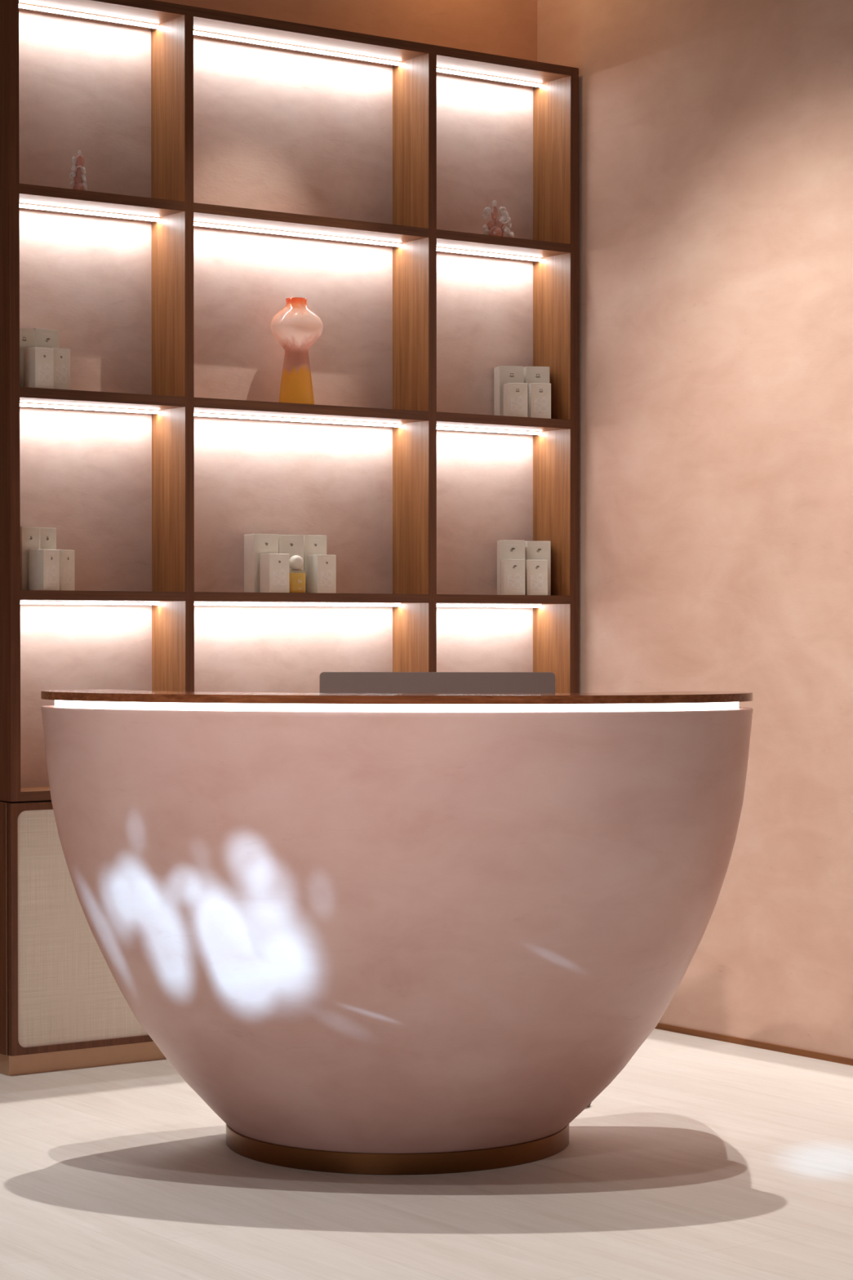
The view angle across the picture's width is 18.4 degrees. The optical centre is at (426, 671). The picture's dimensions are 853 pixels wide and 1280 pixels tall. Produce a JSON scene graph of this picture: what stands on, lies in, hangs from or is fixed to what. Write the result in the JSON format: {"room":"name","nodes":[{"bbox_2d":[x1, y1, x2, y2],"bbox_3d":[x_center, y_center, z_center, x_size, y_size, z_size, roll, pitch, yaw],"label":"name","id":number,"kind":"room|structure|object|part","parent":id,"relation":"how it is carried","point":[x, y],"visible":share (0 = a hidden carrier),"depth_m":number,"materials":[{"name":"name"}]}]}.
{"room":"salon","nodes":[
{"label":"salon","id":0,"kind":"room"},
{"bbox_2d":[155,0,537,61],"bbox_3d":[-3.422,-0.524,5.779,9.186,3.270,0.150,-1,1,-36],"label":"wall","id":1,"kind":"structure","parent":0,"point":[504,28],"depth_m":8.11,"materials":[{"name":"paint"}]},
{"bbox_2d":[0,1028,852,1279],"bbox_3d":[-0.703,1.227,2.144,9.336,0.120,9.272,-1,1,-36],"label":"floor","id":2,"kind":"structure","parent":0,"point":[703,1158],"depth_m":5.63,"materials":[{"name":"beige wood"}]},
{"bbox_2d":[0,800,166,1075],"bbox_3d":[-0.379,0.712,7.723,1.962,0.738,0.189,-1,1,-36],"label":"base cabinet","id":3,"kind":"object","parent":2,"relation":"on","point":[62,1006],"visible":0.12,"depth_m":7.15,"materials":[{"name":"brown wood"}]},
{"bbox_3d":[-0.899,0.693,7.249,0.536,0.664,0.007,-1,1,-36],"label":"fabric panel","id":4,"kind":"part","parent":3,"relation":"part of","materials":[{"name":"fabric"}]},
{"bbox_2d":[0,0,578,801],"bbox_3d":[-0.381,-0.764,7.707,1.958,2.208,0.201,-1,1,-36],"label":"shelving unit","id":5,"kind":"object","parent":3,"relation":"on","point":[237,166],"visible":0.9,"depth_m":7.73,"materials":[{"name":"brown wood"}]},
{"bbox_3d":[-1.161,-0.755,7.140,0.029,2.208,0.189,-1,1,-36],"label":"panel","id":6,"kind":"part","parent":5,"relation":"part of","materials":[{"name":"brown wood"}]},
{"bbox_2d":[19,328,35,386],"bbox_3d":[-1.120,-0.852,7.202,0.070,0.170,0.070,-1,1,-40],"label":"carton","id":7,"kind":"object","parent":5,"relation":"on","point":[27,336],"visible":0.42,"depth_m":7.17,"materials":[{"name":"cardboard"}]},
{"bbox_2d":[19,526,39,590],"bbox_3d":[-1.101,-0.308,7.198,0.062,0.174,0.062,1,1,44],"label":"carton","id":8,"kind":"object","parent":5,"relation":"on","point":[29,536],"visible":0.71,"depth_m":7.17,"materials":[{"name":"cardboard"}]},
{"bbox_2d":[23,346,53,388],"bbox_3d":[-1.054,-0.822,7.148,0.059,0.111,0.060,-1,1,-41],"label":"carton","id":9,"kind":"object","parent":5,"relation":"on","point":[38,362],"visible":0.98,"depth_m":7.13,"materials":[{"name":"cardboard"}]},
{"bbox_2d":[28,549,58,590],"bbox_3d":[-1.042,-0.276,7.168,0.059,0.112,0.058,1,1,37],"label":"carton","id":10,"kind":"object","parent":5,"relation":"on","point":[43,564],"visible":1,"depth_m":7.15,"materials":[{"name":"cardboard"}]},
{"bbox_2d":[33,328,58,347],"bbox_3d":[-1.067,-0.855,7.268,0.075,0.174,0.076,-1,1,-40],"label":"carton","id":11,"kind":"object","parent":5,"relation":"on","point":[44,338],"visible":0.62,"depth_m":7.24,"materials":[{"name":"cardboard"}]},
{"bbox_2d":[40,527,56,549],"bbox_3d":[-1.068,-0.310,7.276,0.063,0.175,0.062,1,1,44],"label":"carton","id":12,"kind":"object","parent":5,"relation":"on","point":[47,535],"visible":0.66,"depth_m":7.26,"materials":[{"name":"cardboard"}]},
{"bbox_2d":[50,347,70,390],"bbox_3d":[-1.017,-0.825,7.205,0.059,0.116,0.059,-1,1,-41],"label":"carton","id":13,"kind":"object","parent":5,"relation":"on","point":[61,356],"visible":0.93,"depth_m":7.18,"materials":[{"name":"cardboard"}]},
{"bbox_2d":[57,549,74,591],"bbox_3d":[-1.007,-0.279,7.251,0.052,0.114,0.052,1,1,37],"label":"carton","id":14,"kind":"object","parent":5,"relation":"on","point":[66,557],"visible":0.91,"depth_m":7.23,"materials":[{"name":"cardboard"}]},
{"bbox_2d":[69,150,87,191],"bbox_3d":[-0.955,-1.369,7.221,0.048,0.121,0.028,0,1,0],"label":"glass figurine","id":15,"kind":"object","parent":5,"relation":"on","point":[78,182],"visible":1,"depth_m":7.21,"materials":[{"name":"pink glass"}]},
{"bbox_3d":[-0.952,-1.397,7.220,0.024,0.042,0.020,0,1,0],"label":"pink crown","id":16,"kind":"part","parent":15,"relation":"part of","materials":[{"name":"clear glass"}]},
{"bbox_3d":[-0.999,-1.575,7.367,0.514,0.520,0.012,-1,1,-36],"label":"panel","id":17,"kind":"part","parent":5,"relation":"part of","materials":[{"name":"paint"}]},
{"bbox_3d":[-0.999,-0.483,7.384,0.514,0.518,0.012,-1,1,-36],"label":"panel","id":18,"kind":"part","parent":5,"relation":"part of","materials":[{"name":"paint"}]},
{"bbox_3d":[-0.999,-1.029,7.376,0.514,0.518,0.012,-1,1,-36],"label":"panel","id":19,"kind":"part","parent":5,"relation":"part of","materials":[{"name":"paint"}]},
{"bbox_3d":[-0.999,0.061,7.393,0.514,0.517,0.012,-1,1,-36],"label":"panel","id":20,"kind":"part","parent":5,"relation":"part of","materials":[{"name":"paint"}]},
{"bbox_3d":[-0.971,-1.833,7.325,0.512,0.002,0.014,-1,1,-36],"label":"light rail","id":21,"kind":"part","parent":5,"relation":"part of","materials":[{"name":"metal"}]},
{"bbox_3d":[-0.971,-1.286,7.333,0.512,0.002,0.014,-1,1,-36],"label":"light rail","id":22,"kind":"part","parent":5,"relation":"part of","materials":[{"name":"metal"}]},
{"bbox_3d":[-0.971,-0.740,7.342,0.512,0.002,0.014,-1,1,-36],"label":"light rail","id":23,"kind":"part","parent":5,"relation":"part of","materials":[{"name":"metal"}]},
{"bbox_3d":[-0.971,-0.196,7.350,0.512,0.002,0.014,-1,1,-36],"label":"light rail","id":24,"kind":"part","parent":5,"relation":"part of","materials":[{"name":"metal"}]},
{"bbox_3d":[-0.940,-1.300,7.290,0.514,0.027,0.189,-1,1,-36],"label":"shelf","id":25,"kind":"part","parent":5,"relation":"part of","materials":[{"name":"brown wood"}]},
{"bbox_3d":[-0.940,-0.755,7.298,0.514,0.028,0.189,-1,1,-36],"label":"shelf","id":26,"kind":"part","parent":5,"relation":"part of","materials":[{"name":"brown wood"}]},
{"bbox_3d":[-0.940,-0.209,7.307,0.514,0.026,0.189,-1,1,-36],"label":"shelf","id":27,"kind":"part","parent":5,"relation":"part of","materials":[{"name":"brown wood"}]},
{"bbox_2d":[244,533,278,592],"bbox_3d":[-0.482,-0.314,7.674,0.077,0.172,0.078,0,1,-26],"label":"carton","id":28,"kind":"object","parent":5,"relation":"on","point":[255,544],"visible":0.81,"depth_m":7.64,"materials":[{"name":"cardboard"}]},
{"bbox_2d":[259,553,288,592],"bbox_3d":[-0.440,-0.284,7.610,0.064,0.113,0.064,-1,1,-30],"label":"carton","id":29,"kind":"object","parent":5,"relation":"on","point":[273,567],"visible":0.98,"depth_m":7.58,"materials":[{"name":"cardboard"}]},
{"bbox_2d":[278,534,303,569],"bbox_3d":[-0.409,-0.314,7.713,0.076,0.171,0.077,0,1,-23],"label":"carton","id":30,"kind":"object","parent":5,"relation":"on","point":[292,544],"visible":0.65,"depth_m":7.68,"materials":[{"name":"cardboard"}]},
{"bbox_3d":[-0.437,-1.035,7.779,0.812,0.518,0.012,-1,1,-36],"label":"panel","id":31,"kind":"part","parent":5,"relation":"part of","materials":[{"name":"paint"}]},
{"bbox_3d":[-0.437,-1.581,7.770,0.812,0.520,0.012,-1,1,-36],"label":"panel","id":32,"kind":"part","parent":5,"relation":"part of","materials":[{"name":"paint"}]},
{"bbox_3d":[-0.437,0.055,7.796,0.812,0.517,0.012,-1,1,-36],"label":"panel","id":33,"kind":"part","parent":5,"relation":"part of","materials":[{"name":"paint"}]},
{"bbox_3d":[-0.437,-0.489,7.787,0.812,0.518,0.012,-1,1,-36],"label":"panel","id":34,"kind":"part","parent":5,"relation":"part of","materials":[{"name":"paint"}]},
{"bbox_2d":[270,297,323,404],"bbox_3d":[-0.379,-0.930,7.666,0.155,0.312,0.155,0,1,0],"label":"glass vase","id":35,"kind":"object","parent":5,"relation":"on","point":[296,327],"visible":0.99,"depth_m":7.62,"materials":[{"name":"glass"}]},
{"bbox_2d":[288,555,305,592],"bbox_3d":[-0.380,-0.283,7.653,0.052,0.110,0.038,0,1,-22],"label":"perfume bottle","id":36,"kind":"object","parent":5,"relation":"on","point":[296,576],"visible":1,"depth_m":7.64,"materials":[{"name":"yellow glass"}]},
{"bbox_3d":[-0.379,-0.262,7.652,0.052,0.068,0.028,0,1,-22],"label":"glass","id":37,"kind":"part","parent":36,"relation":"part of","materials":[{"name":"glass"}]},
{"bbox_3d":[-0.409,-1.292,7.736,0.810,0.002,0.014,-1,1,-36],"label":"light rail","id":38,"kind":"part","parent":5,"relation":"part of","materials":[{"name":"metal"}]},
{"bbox_3d":[-0.409,-1.839,7.728,0.810,0.002,0.014,-1,1,-36],"label":"light rail","id":39,"kind":"part","parent":5,"relation":"part of","materials":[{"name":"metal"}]},
{"bbox_3d":[-0.409,-0.202,7.753,0.810,0.002,0.014,-1,1,-36],"label":"light rail","id":40,"kind":"part","parent":5,"relation":"part of","materials":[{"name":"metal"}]},
{"bbox_3d":[-0.409,-0.746,7.745,0.810,0.002,0.014,-1,1,-36],"label":"light rail","id":41,"kind":"part","parent":5,"relation":"part of","materials":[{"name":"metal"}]},
{"bbox_3d":[-0.378,-0.761,7.701,0.812,0.028,0.189,-1,1,-36],"label":"shelf","id":42,"kind":"part","parent":5,"relation":"part of","materials":[{"name":"brown wood"}]},
{"bbox_3d":[-0.378,-1.306,7.693,0.812,0.027,0.189,-1,1,-36],"label":"shelf","id":43,"kind":"part","parent":5,"relation":"part of","materials":[{"name":"brown wood"}]},
{"bbox_3d":[-0.378,-0.216,7.710,0.812,0.026,0.189,-1,1,-36],"label":"shelf","id":44,"kind":"part","parent":5,"relation":"part of","materials":[{"name":"brown wood"}]},
{"bbox_2d":[302,534,326,592],"bbox_3d":[-0.341,-0.317,7.795,0.071,0.173,0.071,0,1,-22],"label":"carton","id":45,"kind":"object","parent":5,"relation":"on","point":[313,544],"visible":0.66,"depth_m":7.76,"materials":[{"name":"cardboard"}]},
{"bbox_2d":[306,554,336,593],"bbox_3d":[-0.308,-0.286,7.722,0.062,0.113,0.063,-1,1,-32],"label":"carton","id":46,"kind":"object","parent":5,"relation":"on","point":[321,568],"visible":0.96,"depth_m":7.70,"materials":[{"name":"cardboard"}]},
{"bbox_3d":[0.125,0.049,8.199,0.514,0.517,0.012,-1,1,-36],"label":"panel","id":47,"kind":"part","parent":5,"relation":"part of","materials":[{"name":"paint"}]},
{"bbox_3d":[0.125,-0.495,8.190,0.514,0.518,0.012,-1,1,-36],"label":"panel","id":48,"kind":"part","parent":5,"relation":"part of","materials":[{"name":"paint"}]},
{"bbox_3d":[0.125,-1.041,8.182,0.514,0.518,0.012,-1,1,-36],"label":"panel","id":49,"kind":"part","parent":5,"relation":"part of","materials":[{"name":"paint"}]},
{"bbox_3d":[0.125,-1.587,8.174,0.514,0.520,0.012,-1,1,-36],"label":"panel","id":50,"kind":"part","parent":5,"relation":"part of","materials":[{"name":"paint"}]},
{"bbox_3d":[0.153,-0.208,8.156,0.512,0.002,0.014,-1,1,-36],"label":"light rail","id":51,"kind":"part","parent":5,"relation":"part of","materials":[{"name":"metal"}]},
{"bbox_3d":[0.153,-0.753,8.148,0.512,0.002,0.014,-1,1,-36],"label":"light rail","id":52,"kind":"part","parent":5,"relation":"part of","materials":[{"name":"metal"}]},
{"bbox_3d":[0.153,-1.299,8.139,0.512,0.002,0.014,-1,1,-36],"label":"light rail","id":53,"kind":"part","parent":5,"relation":"part of","materials":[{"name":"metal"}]},
{"bbox_3d":[0.153,-1.846,8.131,0.512,0.002,0.014,-1,1,-36],"label":"light rail","id":54,"kind":"part","parent":5,"relation":"part of","materials":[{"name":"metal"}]},
{"bbox_2d":[482,200,514,237],"bbox_3d":[0.220,-1.381,8.061,0.099,0.126,0.036,0,1,0],"label":"glass figurine","id":55,"kind":"object","parent":5,"relation":"on","point":[494,228],"visible":0.99,"depth_m":8.05,"materials":[{"name":"pink glass"}]},
{"bbox_3d":[0.208,-1.403,8.061,0.018,0.043,0.017,0,1,0],"label":"pink crown","id":56,"kind":"part","parent":55,"relation":"part of","materials":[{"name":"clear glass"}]},
{"bbox_3d":[0.184,-0.222,8.113,0.514,0.026,0.189,-1,1,-36],"label":"shelf","id":57,"kind":"part","parent":5,"relation":"part of","materials":[{"name":"brown wood"}]},
{"bbox_3d":[0.184,-0.767,8.104,0.514,0.028,0.189,-1,1,-36],"label":"shelf","id":58,"kind":"part","parent":5,"relation":"part of","materials":[{"name":"brown wood"}]},
{"bbox_3d":[0.184,-1.313,8.096,0.514,0.027,0.189,-1,1,-36],"label":"shelf","id":59,"kind":"part","parent":5,"relation":"part of","materials":[{"name":"brown wood"}]},
{"bbox_2d":[493,365,524,415],"bbox_3d":[0.257,-0.865,8.195,0.078,0.166,0.078,0,1,-12],"label":"carton","id":60,"kind":"object","parent":5,"relation":"on","point":[503,375],"visible":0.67,"depth_m":8.16,"materials":[{"name":"cardboard"}]},
{"bbox_2d":[497,539,524,595],"bbox_3d":[0.263,-0.322,8.189,0.079,0.172,0.079,0,1,-5],"label":"carton","id":61,"kind":"object","parent":5,"relation":"on","point":[506,548],"visible":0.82,"depth_m":8.15,"materials":[{"name":"cardboard"}]},
{"bbox_2d":[501,559,524,595],"bbox_3d":[0.268,-0.290,8.115,0.066,0.111,0.067,0,1,-5],"label":"carton","id":62,"kind":"object","parent":5,"relation":"on","point":[513,571],"visible":0.98,"depth_m":8.08,"materials":[{"name":"cardboard"}]},
{"bbox_2d":[503,382,528,417],"bbox_3d":[0.274,-0.834,8.109,0.064,0.106,0.064,0,1,-10],"label":"carton","id":63,"kind":"object","parent":5,"relation":"on","point":[515,394],"visible":0.95,"depth_m":8.08,"materials":[{"name":"cardboard"}]},
{"bbox_2d":[524,559,547,595],"bbox_3d":[0.339,-0.291,8.165,0.065,0.111,0.065,0,1,-6],"label":"carton","id":64,"kind":"object","parent":5,"relation":"on","point":[535,571],"visible":0.94,"depth_m":8.13,"materials":[{"name":"cardboard"}]},
{"bbox_2d":[524,366,550,384],"bbox_3d":[0.341,-0.867,8.236,0.076,0.168,0.077,0,1,-10],"label":"carton","id":65,"kind":"object","parent":5,"relation":"on","point":[531,374],"visible":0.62,"depth_m":8.20,"materials":[{"name":"cardboard"}]},
{"bbox_2d":[524,541,551,595],"bbox_3d":[0.345,-0.322,8.238,0.075,0.171,0.076,0,1,-8],"label":"carton","id":66,"kind":"object","parent":5,"relation":"on","point":[537,550],"visible":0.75,"depth_m":8.20,"materials":[{"name":"cardboard"}]},
{"bbox_2d":[527,382,551,418],"bbox_3d":[0.349,-0.837,8.164,0.064,0.110,0.064,0,1,-8],"label":"carton","id":67,"kind":"object","parent":5,"relation":"on","point":[539,406],"visible":0.94,"depth_m":8.13,"materials":[{"name":"cardboard"}]},
{"bbox_3d":[0.405,-0.772,8.263,0.032,2.208,0.189,-1,1,-36],"label":"panel","id":68,"kind":"part","parent":5,"relation":"part of","materials":[{"name":"brown wood"}]},
{"bbox_2d":[40,689,753,1174],"bbox_3d":[-0.078,0.576,5.956,1.581,1.065,0.953,0,1,-5],"label":"reception desk","id":69,"kind":"object","parent":2,"relation":"on","point":[372,933],"visible":1,"depth_m":5.63,"materials":[{"name":"paint"}]},
{"bbox_2d":[40,689,753,704],"bbox_3d":[-0.094,0.056,5.742,1.600,0.018,0.477,0,1,7],"label":"countertop","id":70,"kind":"structure","parent":69,"relation":"on","point":[114,695],"depth_m":5.56,"materials":[{"name":"brown wood"}]},
{"bbox_2d":[319,671,555,693],"bbox_3d":[0.025,0.204,6.104,0.548,0.404,0.150,0,1,4],"label":"computer monitor","id":71,"kind":"object","parent":69,"relation":"on","point":[329,682],"visible":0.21,"depth_m":6.10,"materials":[{"name":"metal"}]},
{"bbox_2d":[537,0,852,1058],"bbox_3d":[3.029,-0.509,4.795,0.150,3.270,9.272,-1,1,-36],"label":"wall","id":72,"kind":"structure","parent":0,"point":[715,542],"depth_m":7.63,"materials":[{"name":"paint"}]},
{"bbox_2d":[654,1022,852,1066],"bbox_3d":[3.010,1.119,4.714,0.006,0.018,9.122,-1,1,-36],"label":"baseboard","id":73,"kind":"structure","parent":72,"relation":"attached to","point":[823,1056],"depth_m":7.58,"materials":[{"name":"brown wood"}]}
]}

